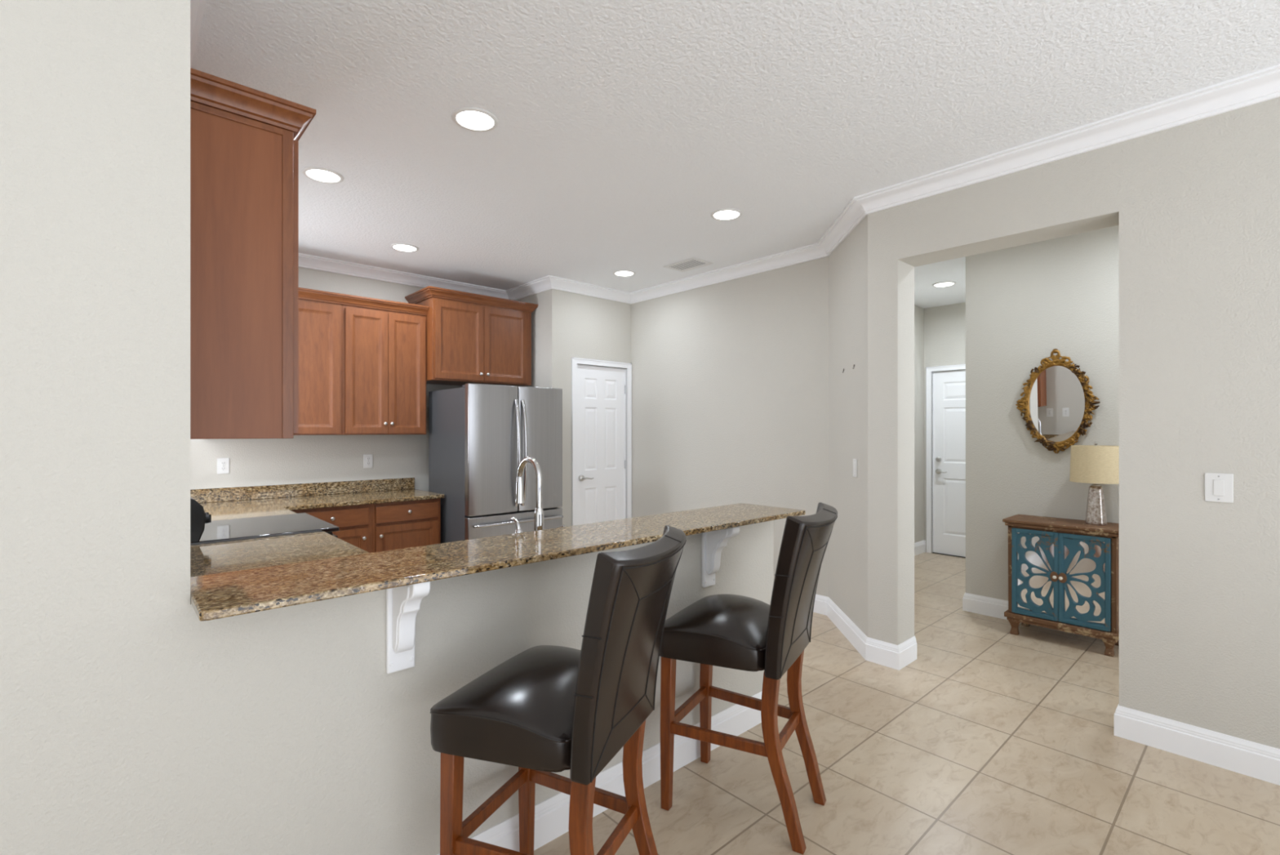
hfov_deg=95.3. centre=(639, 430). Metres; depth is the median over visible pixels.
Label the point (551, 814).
baseboard
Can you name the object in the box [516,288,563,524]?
wall
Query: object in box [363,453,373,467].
wall outlet
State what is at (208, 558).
countertop
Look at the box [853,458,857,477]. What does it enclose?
wall switch
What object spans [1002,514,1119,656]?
console cabinet
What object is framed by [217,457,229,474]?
wall outlet
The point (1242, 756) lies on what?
baseboard
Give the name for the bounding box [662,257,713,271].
ceiling vent
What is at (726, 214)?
recessed light
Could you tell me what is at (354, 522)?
base cabinet
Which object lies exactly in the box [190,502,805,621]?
countertop
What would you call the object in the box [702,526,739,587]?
corbel
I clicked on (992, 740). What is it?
floor
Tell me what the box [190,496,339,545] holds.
range
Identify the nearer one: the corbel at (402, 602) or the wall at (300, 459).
the corbel at (402, 602)
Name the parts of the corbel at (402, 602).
scroll panel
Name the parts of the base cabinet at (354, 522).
drawer, door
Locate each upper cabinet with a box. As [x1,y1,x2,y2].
[190,67,315,439]
[293,287,344,435]
[342,293,429,435]
[404,285,537,386]
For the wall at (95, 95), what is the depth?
1.27 m
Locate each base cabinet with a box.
[291,503,372,552]
[372,497,439,552]
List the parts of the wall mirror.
glass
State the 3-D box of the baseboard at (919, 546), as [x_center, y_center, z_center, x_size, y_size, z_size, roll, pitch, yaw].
[2.497,1.369,5.860,2.750,0.142,0.407,0,0,-42]
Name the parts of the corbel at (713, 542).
scroll panel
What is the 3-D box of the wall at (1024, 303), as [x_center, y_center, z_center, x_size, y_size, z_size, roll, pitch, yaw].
[4.828,-0.006,3.796,2.090,2.892,4.295,0,0,-42]
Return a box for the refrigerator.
[428,382,563,543]
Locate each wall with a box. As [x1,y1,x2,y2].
[0,0,190,854]
[190,266,462,491]
[190,520,773,854]
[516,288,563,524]
[563,290,631,526]
[631,205,924,644]
[897,97,1279,748]
[924,302,965,552]
[965,225,1119,600]
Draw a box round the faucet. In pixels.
[515,456,564,530]
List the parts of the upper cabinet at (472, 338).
door, crown moulding, door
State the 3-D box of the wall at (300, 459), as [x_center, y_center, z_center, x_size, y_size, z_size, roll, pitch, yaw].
[-2.546,-0.006,5.225,3.274,2.892,0.150,0,0,-42]
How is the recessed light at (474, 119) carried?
in the ceiling
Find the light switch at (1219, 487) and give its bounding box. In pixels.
[1204,472,1233,502]
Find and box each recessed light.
[302,166,343,183]
[390,243,418,252]
[452,106,497,132]
[613,270,635,276]
[711,208,742,220]
[932,281,955,287]
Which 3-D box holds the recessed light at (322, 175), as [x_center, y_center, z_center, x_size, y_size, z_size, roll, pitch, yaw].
[-1.800,-1.448,3.316,0.208,0.008,0.208,0,0,-42]
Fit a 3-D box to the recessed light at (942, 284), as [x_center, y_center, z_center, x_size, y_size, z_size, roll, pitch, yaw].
[3.011,-1.448,5.782,0.208,0.008,0.208,0,0,-42]
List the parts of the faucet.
spout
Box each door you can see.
[571,356,631,525]
[925,364,965,557]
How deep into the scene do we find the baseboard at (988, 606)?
4.56 m
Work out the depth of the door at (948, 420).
6.78 m
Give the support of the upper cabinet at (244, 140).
attached to the wall at (95, 95)
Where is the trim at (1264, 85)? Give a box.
[190,0,1279,303]
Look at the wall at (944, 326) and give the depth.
6.78 m
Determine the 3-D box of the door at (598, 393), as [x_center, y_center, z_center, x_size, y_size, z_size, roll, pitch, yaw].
[-0.401,0.359,6.024,0.780,2.162,0.162,0,0,-42]
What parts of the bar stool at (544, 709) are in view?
leg, seat, leg, leg, backrest, leg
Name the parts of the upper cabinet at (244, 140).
trim, crown moulding, door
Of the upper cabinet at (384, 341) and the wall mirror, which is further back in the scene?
the upper cabinet at (384, 341)
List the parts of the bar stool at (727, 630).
leg, leg, seat, leg, backrest, leg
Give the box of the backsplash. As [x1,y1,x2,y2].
[190,477,414,502]
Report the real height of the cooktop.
0.023 m
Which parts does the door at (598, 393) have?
handle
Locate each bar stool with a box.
[430,524,685,854]
[659,502,837,853]
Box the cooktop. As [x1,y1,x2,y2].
[190,512,339,545]
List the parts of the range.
knob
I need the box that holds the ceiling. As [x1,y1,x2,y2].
[191,0,1279,308]
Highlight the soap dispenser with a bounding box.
[510,516,522,533]
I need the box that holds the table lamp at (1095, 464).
[1069,441,1119,525]
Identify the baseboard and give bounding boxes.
[436,690,762,854]
[813,594,916,670]
[914,539,924,555]
[962,592,1099,639]
[1114,702,1279,785]
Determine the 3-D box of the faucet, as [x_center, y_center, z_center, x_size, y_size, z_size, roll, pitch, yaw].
[-0.443,0.327,2.451,0.250,0.435,0.097,0,0,30]
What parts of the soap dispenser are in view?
pump spout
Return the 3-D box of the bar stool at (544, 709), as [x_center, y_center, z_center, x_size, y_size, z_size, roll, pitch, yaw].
[-0.194,0.863,1.654,0.602,1.154,0.521,0,0,24]
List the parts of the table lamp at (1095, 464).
lamp shade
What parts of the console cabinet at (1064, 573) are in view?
door frame, door, mirror panel, mirror panel, door frame, door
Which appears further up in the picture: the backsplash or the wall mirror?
the wall mirror
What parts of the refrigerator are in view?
door, freezer drawer, handle, handle, handle, door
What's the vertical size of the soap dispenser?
0.194 m
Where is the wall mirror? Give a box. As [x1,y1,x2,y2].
[1015,348,1100,453]
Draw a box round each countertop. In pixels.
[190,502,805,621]
[190,531,368,577]
[199,488,444,520]
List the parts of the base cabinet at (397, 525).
drawer, door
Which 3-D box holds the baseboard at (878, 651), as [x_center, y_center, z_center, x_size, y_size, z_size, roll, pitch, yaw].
[0.920,1.369,5.004,0.500,0.142,3.224,0,0,-30]
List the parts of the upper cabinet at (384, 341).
door, crown moulding, door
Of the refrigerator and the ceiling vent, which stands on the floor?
the refrigerator
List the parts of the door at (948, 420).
handle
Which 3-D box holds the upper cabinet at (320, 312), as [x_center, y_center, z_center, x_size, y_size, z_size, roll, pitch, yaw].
[-2.858,-0.532,4.546,0.909,1.135,0.423,0,0,-42]
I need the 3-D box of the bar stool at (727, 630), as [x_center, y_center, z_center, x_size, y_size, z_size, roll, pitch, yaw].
[0.433,0.863,2.250,0.602,1.154,0.521,0,0,30]
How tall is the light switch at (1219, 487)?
0.124 m
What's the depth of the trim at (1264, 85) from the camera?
3.25 m
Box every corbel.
[386,581,430,673]
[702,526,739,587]
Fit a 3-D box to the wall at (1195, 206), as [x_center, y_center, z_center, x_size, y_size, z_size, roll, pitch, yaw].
[3.522,-0.006,1.562,0.242,2.892,5.557,0,0,-42]
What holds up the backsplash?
attached to the wall at (300, 459)
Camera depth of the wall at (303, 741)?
1.64 m
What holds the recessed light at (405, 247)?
in the ceiling
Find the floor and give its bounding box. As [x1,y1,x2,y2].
[533,551,1279,854]
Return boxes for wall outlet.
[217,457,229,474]
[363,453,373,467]
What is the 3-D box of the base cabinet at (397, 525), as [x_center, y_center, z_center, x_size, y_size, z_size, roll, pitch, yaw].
[-2.119,1.009,5.044,0.560,0.862,0.684,0,0,-42]
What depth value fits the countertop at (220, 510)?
4.47 m
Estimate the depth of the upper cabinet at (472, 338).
5.38 m
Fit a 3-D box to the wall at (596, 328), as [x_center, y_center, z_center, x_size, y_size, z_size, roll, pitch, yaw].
[-0.466,-0.006,6.027,0.880,2.892,0.130,0,0,-42]
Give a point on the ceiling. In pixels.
(623, 126)
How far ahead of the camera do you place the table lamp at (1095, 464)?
3.86 m
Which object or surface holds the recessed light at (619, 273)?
in the ceiling
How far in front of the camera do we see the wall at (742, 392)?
4.72 m

